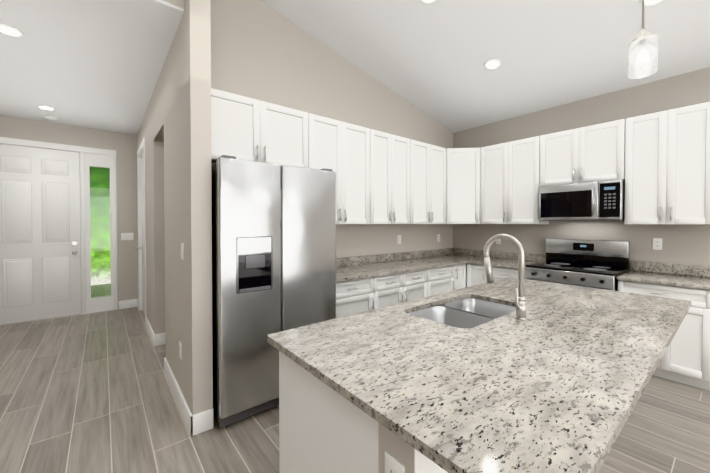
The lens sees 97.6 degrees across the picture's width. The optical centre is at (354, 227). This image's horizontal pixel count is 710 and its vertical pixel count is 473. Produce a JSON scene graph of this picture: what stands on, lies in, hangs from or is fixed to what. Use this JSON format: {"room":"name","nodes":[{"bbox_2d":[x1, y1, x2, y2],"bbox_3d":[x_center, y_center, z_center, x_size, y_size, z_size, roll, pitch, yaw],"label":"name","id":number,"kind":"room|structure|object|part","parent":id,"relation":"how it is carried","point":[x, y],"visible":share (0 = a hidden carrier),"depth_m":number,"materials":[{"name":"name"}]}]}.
{"room":"kitchen","nodes":[
{"label":"kitchen","id":0,"kind":"room"},
{"bbox_2d":[0,115,137,308],"bbox_3d":[-4.415,-0.106,4.585,1.970,2.870,0.120,-1,1,-39],"label":"wall","id":1,"kind":"structure","parent":0,"point":[124,145],"depth_m":5.01,"materials":[{"name":"grey paint"}]},
{"bbox_2d":[0,144,80,324],"bbox_3d":[-4.524,0.091,4.415,0.928,2.452,0.123,-1,1,-39],"label":"front door","id":2,"kind":"structure","parent":1,"relation":"in","point":[40,256],"depth_m":4.44,"materials":[{"name":"white wood"}]},
{"bbox_2d":[0,137,117,325],"bbox_3d":[-4.416,0.051,4.572,1.450,2.555,0.122,-1,1,-39],"label":"door frame","id":3,"kind":"structure","parent":1,"relation":"attached to","point":[97,157],"depth_m":4.78,"materials":[{"name":"white wood"}]},
{"bbox_2d":[89,166,110,297],"bbox_3d":[-4.015,0.074,4.899,0.245,2.040,0.010,-1,1,-39],"label":"window","id":4,"kind":"structure","parent":3,"relation":"in","point":[100,250],"depth_m":4.89,"materials":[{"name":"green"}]},
{"bbox_2d":[121,233,133,239],"bbox_3d":[-3.716,0.148,5.071,0.164,0.118,0.010,-1,1,-39],"label":"light switch","id":5,"kind":"object","parent":1,"relation":"attached to","point":[127,236],"visible":1,"depth_m":5.07,"materials":[{"name":"white plastic"}]},
{"bbox_2d":[162,0,183,8],"bbox_3d":[-4.072,-0.945,2.365,4.220,4.608,3.980,-1,1,-39],"label":"wall","id":6,"kind":"structure","parent":0,"point":[179,3],"depth_m":2.12,"materials":[{"name":"grey paint"}]},
{"bbox_2d":[137,0,212,414],"bbox_3d":[-2.329,-0.510,3.671,0.125,3.702,4.160,-1,1,-39],"label":"wall","id":7,"kind":"structure","parent":0,"point":[174,130],"depth_m":2.19,"materials":[{"name":"grey paint"}]},
{"bbox_2d":[135,154,144,313],"bbox_3d":[-3.138,0.102,4.588,0.135,2.430,0.894,-1,1,-39],"label":"door","id":8,"kind":"structure","parent":7,"relation":"in","point":[142,229],"depth_m":4.78,"materials":[{"name":"white wood"}]},
{"bbox_2d":[137,137,146,316],"bbox_3d":[-3.099,0.058,4.618,0.136,2.540,1.090,-1,1,-39],"label":"door frame","id":9,"kind":"structure","parent":7,"relation":"attached to","point":[141,151],"depth_m":4.93,"materials":[{"name":"white wood"}]},
{"bbox_2d":[145,317,155,346],"bbox_3d":[-2.533,1.272,3.835,0.016,0.135,0.866,-1,1,-39],"label":"baseboard","id":10,"kind":"structure","parent":7,"relation":"attached to","point":[150,331],"depth_m":3.72,"materials":[{"name":"white wood"}]},
{"bbox_2d":[164,357,195,436],"bbox_3d":[-1.427,1.290,2.476,0.020,0.135,1.162,-1,1,-39],"label":"baseboard","id":11,"kind":"structure","parent":7,"relation":"attached to","point":[189,419],"depth_m":2.28,"materials":[{"name":"white wood"}]},
{"bbox_2d":[179,341,181,359],"bbox_3d":[-1.314,0.923,2.334,0.009,0.118,0.072,-1,1,-39],"label":"outlet","id":12,"kind":"object","parent":7,"relation":"attached to","point":[180,350],"visible":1,"depth_m":2.32,"materials":[{"name":"white plastic"}]},
{"bbox_2d":[181,243,183,259],"bbox_3d":[-1.249,0.171,2.242,0.010,0.118,0.072,-1,1,-39],"label":"light switch","id":13,"kind":"object","parent":7,"relation":"attached to","point":[182,250],"visible":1,"depth_m":2.23,"materials":[{"name":"white plastic"}]},
{"bbox_2d":[210,0,452,257],"bbox_3d":[0.061,-0.510,3.885,3.855,3.696,0.120,-1,1,-39],"label":"wall","id":14,"kind":"structure","parent":0,"point":[261,51],"depth_m":3.40,"materials":[{"name":"grey paint"}]},
{"bbox_2d":[211,88,266,163],"bbox_3d":[-1.082,-0.817,2.665,0.539,0.555,0.318,-1,1,-39],"label":"upper cabinet","id":15,"kind":"object","parent":14,"relation":"attached to","point":[238,123],"depth_m":2.57,"materials":[{"name":"white wood"}]},
{"bbox_2d":[267,102,310,167],"bbox_3d":[-0.752,-0.821,2.933,0.539,0.555,0.318,-1,1,-39],"label":"upper cabinet","id":16,"kind":"object","parent":14,"relation":"attached to","point":[288,129],"depth_m":2.86,"materials":[{"name":"white wood"}]},
{"bbox_2d":[311,114,374,223],"bbox_3d":[-0.235,-0.569,3.356,0.911,1.070,0.318,-1,1,-39],"label":"upper cabinet","id":17,"kind":"object","parent":14,"relation":"attached to","point":[347,149],"depth_m":3.30,"materials":[{"name":"white wood"}]},
{"bbox_2d":[375,130,414,223],"bbox_3d":[0.335,-0.576,3.819,0.801,1.070,0.318,-1,1,-39],"label":"upper cabinet","id":18,"kind":"object","parent":14,"relation":"attached to","point":[383,178],"depth_m":3.72,"materials":[{"name":"white wood"}]},
{"bbox_2d":[397,235,400,243],"bbox_3d":[0.606,0.165,4.253,0.072,0.118,0.009,-1,1,-39],"label":"outlet","id":19,"kind":"object","parent":14,"relation":"attached to","point":[398,239],"visible":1,"depth_m":4.25,"materials":[{"name":"white plastic"}]},
{"bbox_2d":[415,140,446,223],"bbox_3d":[0.876,-0.582,4.258,0.833,1.070,0.318,-1,1,-39],"label":"upper cabinet","id":20,"kind":"object","parent":14,"relation":"attached to","point":[430,160],"depth_m":4.16,"materials":[{"name":"white wood"}]},
{"bbox_2d":[446,148,479,223],"bbox_3d":[1.548,-0.587,4.595,0.642,1.070,0.642,-1,1,-39],"label":"upper cabinet","id":21,"kind":"object","parent":14,"relation":"attached to","point":[463,186],"visible":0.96,"depth_m":4.38,"materials":[{"name":"white wood"}]},
{"bbox_2d":[0,307,709,472],"bbox_3d":[-1.360,1.391,2.294,8.700,0.060,13.000,-1,1,-39],"label":"floor","id":22,"kind":"structure","parent":0,"point":[88,393],"depth_m":2.20,"materials":[{"name":"grey tile"}]},
{"bbox_2d":[211,155,335,427],"bbox_3d":[-0.750,0.435,2.606,0.933,1.843,0.764,-1,1,-39],"label":"refrigerator","id":23,"kind":"object","parent":22,"relation":"on","point":[273,248],"visible":0.67,"depth_m":2.21,"materials":[{"name":"silver metal"}]},
{"bbox_2d":[336,276,379,317],"bbox_3d":[-0.206,0.921,3.208,0.643,0.854,0.618,-1,1,-39],"label":"base cabinet","id":24,"kind":"object","parent":22,"relation":"on","point":[360,295],"depth_m":3.00,"materials":[{"name":"white wood"}]},
{"bbox_2d":[279,304,447,472],"bbox_3d":[0.857,0.941,1.770,2.362,0.854,1.072,-1,1,-39],"label":"kitchen island","id":25,"kind":"object","parent":22,"relation":"on","point":[324,428],"visible":0.04,"depth_m":1.10,"materials":[{"name":"white wood"}]},
{"bbox_2d":[384,451,404,472],"bbox_3d":[0.105,0.681,0.836,0.009,0.118,0.072,-1,1,-39],"label":"outlet","id":26,"kind":"object","parent":25,"relation":"attached to","point":[392,464],"visible":1,"depth_m":0.84,"materials":[{"name":"white plastic"}]},
{"bbox_2d":[267,277,690,472],"bbox_3d":[0.897,0.498,1.718,2.407,0.029,1.159,-1,1,-39],"label":"island countertop","id":27,"kind":"structure","parent":25,"relation":"on","point":[557,380],"depth_m":1.08,"materials":[{"name":"white stone"}]},
{"bbox_2d":[408,298,515,328],"bbox_3d":[0.669,0.612,1.863,0.752,0.200,0.462,-1,1,-39],"label":"sink","id":28,"kind":"object","parent":27,"relation":"in","point":[464,313],"visible":0.19,"depth_m":2.00,"materials":[{"name":"silver metal"}]},
{"bbox_2d":[483,234,527,319],"bbox_3d":[0.818,0.259,1.715,0.090,0.448,0.242,-1,1,-39],"label":"faucet","id":29,"kind":"object","parent":27,"relation":"on","point":[520,307],"visible":1,"depth_m":1.65,"materials":[{"name":"silver metal"}]},
{"bbox_2d":[380,269,431,307],"bbox_3d":[0.328,0.915,3.641,0.975,0.854,0.618,-1,1,-39],"label":"base cabinet","id":30,"kind":"object","parent":22,"relation":"on","point":[398,288],"depth_m":3.42,"materials":[{"name":"white wood"}]},
{"bbox_2d":[432,264,459,295],"bbox_3d":[0.869,0.909,4.080,0.661,0.854,0.618,-1,1,-39],"label":"base cabinet","id":31,"kind":"object","parent":22,"relation":"on","point":[444,279],"depth_m":3.91,"materials":[{"name":"white wood"}]},
{"bbox_2d":[336,248,489,282],"bbox_3d":[0.684,0.415,3.887,2.893,0.134,0.674,-1,1,-39],"label":"countertop","id":32,"kind":"structure","parent":31,"relation":"on","point":[357,267],"depth_m":3.85,"materials":[{"name":"white stone"}]},
{"bbox_2d":[460,263,467,288],"bbox_3d":[1.169,0.905,4.324,0.354,0.854,0.618,-1,1,-39],"label":"base cabinet","id":33,"kind":"object","parent":22,"relation":"on","point":[463,267],"depth_m":4.16,"materials":[{"name":"white wood"}]},
{"bbox_2d":[467,263,526,286],"bbox_3d":[1.976,0.909,4.081,0.652,0.854,0.770,-1,1,-39],"label":"base cabinet","id":34,"kind":"object","parent":22,"relation":"on","point":[476,274],"visible":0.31,"depth_m":4.01,"materials":[{"name":"white wood"}]},
{"bbox_2d":[469,251,545,269],"bbox_3d":[1.995,0.413,4.054,0.646,0.134,0.720,-1,1,-39],"label":"countertop","id":35,"kind":"structure","parent":34,"relation":"on","point":[497,258],"depth_m":4.16,"materials":[{"name":"white stone"}]},
{"bbox_2d":[526,238,629,290],"bbox_3d":[2.427,0.730,3.426,0.721,1.170,0.792,-1,1,-39],"label":"range","id":36,"kind":"object","parent":22,"relation":"on","point":[601,264],"visible":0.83,"depth_m":3.41,"materials":[{"name":"silver metal"}]},
{"bbox_2d":[618,280,709,390],"bbox_3d":[2.920,0.925,2.918,0.652,0.854,0.605,-1,1,-39],"label":"base cabinet","id":37,"kind":"object","parent":22,"relation":"on","point":[685,359],"visible":0.4,"depth_m":2.62,"materials":[{"name":"white wood"}]},
{"bbox_2d":[616,260,709,289],"bbox_3d":[2.928,0.429,2.906,0.646,0.134,0.627,-1,1,-39],"label":"countertop","id":38,"kind":"structure","parent":37,"relation":"on","point":[687,275],"depth_m":2.96,"materials":[{"name":"white stone"}]},
{"bbox_2d":[0,0,709,134],"bbox_3d":[-0.567,-2.371,1.185,8.440,1.832,10.200,-1,1,-39],"label":"ceiling","id":39,"kind":"structure","parent":0,"point":[430,60],"depth_m":3.01,"materials":[{"name":"white paint"}]},
{"bbox_2d":[0,23,24,36],"bbox_3d":[-2.608,-1.483,2.336,0.170,0.013,0.170,-1,1,-39],"label":"recessed light","id":40,"kind":"object","parent":39,"relation":"in","point":[7,29],"visible":1,"depth_m":2.34,"materials":[{"name":"white plastic"}]},
{"bbox_2d":[37,105,55,109],"bbox_3d":[-3.877,-1.505,3.903,0.170,0.013,0.170,-1,1,-39],"label":"recessed light","id":41,"kind":"object","parent":39,"relation":"in","point":[45,107],"visible":0.94,"depth_m":3.88,"materials":[{"name":"white plastic"}]},
{"bbox_2d":[44,115,56,119],"bbox_3d":[-4.164,-1.499,4.251,0.130,0.036,0.130,-1,1,-39],"label":"smoke detector","id":42,"kind":"object","parent":39,"relation":"attached to","point":[49,117],"visible":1,"depth_m":4.22,"materials":[{"name":"white plastic"}]},
{"bbox_2d":[421,0,435,3],"bbox_3d":[0.628,-1.970,2.638,0.166,0.045,0.170,-1,1,-39],"label":"recessed light","id":43,"kind":"object","parent":39,"relation":"in","point":[428,1],"visible":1,"depth_m":2.69,"materials":[{"name":"white plastic"}]},
{"bbox_2d":[484,58,500,68],"bbox_3d":[1.475,-1.750,3.328,0.166,0.045,0.170,-1,1,-39],"label":"recessed light","id":44,"kind":"object","parent":39,"relation":"in","point":[493,63],"visible":1,"depth_m":3.31,"materials":[{"name":"white plastic"}]},
{"bbox_2d":[628,0,658,78],"bbox_3d":[1.230,-1.345,1.319,0.120,1.378,0.120,-1,1,-39],"label":"pendant light","id":45,"kind":"object","parent":39,"relation":"hanging from","point":[643,53],"visible":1,"depth_m":1.30,"materials":[{"name":"white glass"}]},
{"bbox_3d":[1.230,-0.721,1.327,0.092,0.130,0.092,-1,1,-39],"label":"lamp shade","id":46,"kind":"part","parent":45,"relation":"part of","materials":[{"name":"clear glass"}]},
{"bbox_2d":[640,0,662,5],"bbox_3d":[2.261,-1.739,2.343,0.166,0.045,0.170,-1,1,-39],"label":"recessed light","id":47,"kind":"object","parent":39,"relation":"in","point":[650,2],"visible":0.73,"depth_m":2.38,"materials":[{"name":"white plastic"}]},
{"bbox_2d":[453,67,709,270],"bbox_3d":[3.684,-0.097,2.581,0.120,2.906,6.720,-1,1,-39],"label":"wall","id":48,"kind":"structure","parent":0,"point":[686,244],"depth_m":3.53,"materials":[{"name":"grey paint"}]},
{"bbox_2d":[480,135,548,223],"bbox_3d":[2.133,-0.580,4.132,0.318,1.070,0.820,-1,1,-39],"label":"upper cabinet","id":49,"kind":"object","parent":48,"relation":"attached to","point":[511,173],"depth_m":4.01,"materials":[{"name":"white wood"}]},
{"bbox_2d":[544,118,627,185],"bbox_3d":[2.603,-0.801,3.550,0.318,0.612,0.787,-1,1,-39],"label":"upper cabinet","id":50,"kind":"object","parent":48,"relation":"attached to","point":[592,153],"depth_m":3.40,"materials":[{"name":"white wood"}]},
{"bbox_2d":[539,179,624,220],"bbox_3d":[2.557,-0.284,3.504,0.456,0.413,0.758,-1,1,-39],"label":"microwave","id":51,"kind":"object","parent":50,"relation":"attached to","point":[596,201],"visible":0.96,"depth_m":3.35,"materials":[{"name":"silver metal"}]},
{"bbox_2d":[652,238,661,249],"bbox_3d":[3.107,0.170,3.192,0.009,0.118,0.072,-1,1,-39],"label":"outlet","id":52,"kind":"object","parent":48,"relation":"attached to","point":[657,243],"visible":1,"depth_m":3.19,"materials":[{"name":"white plastic"}]},
{"bbox_2d":[624,102,709,224],"bbox_3d":[3.023,-0.565,3.035,0.318,1.070,0.666,-1,1,-39],"label":"upper cabinet","id":53,"kind":"object","parent":48,"relation":"attached to","point":[658,163],"depth_m":2.90,"materials":[{"name":"white wood"}]}
]}

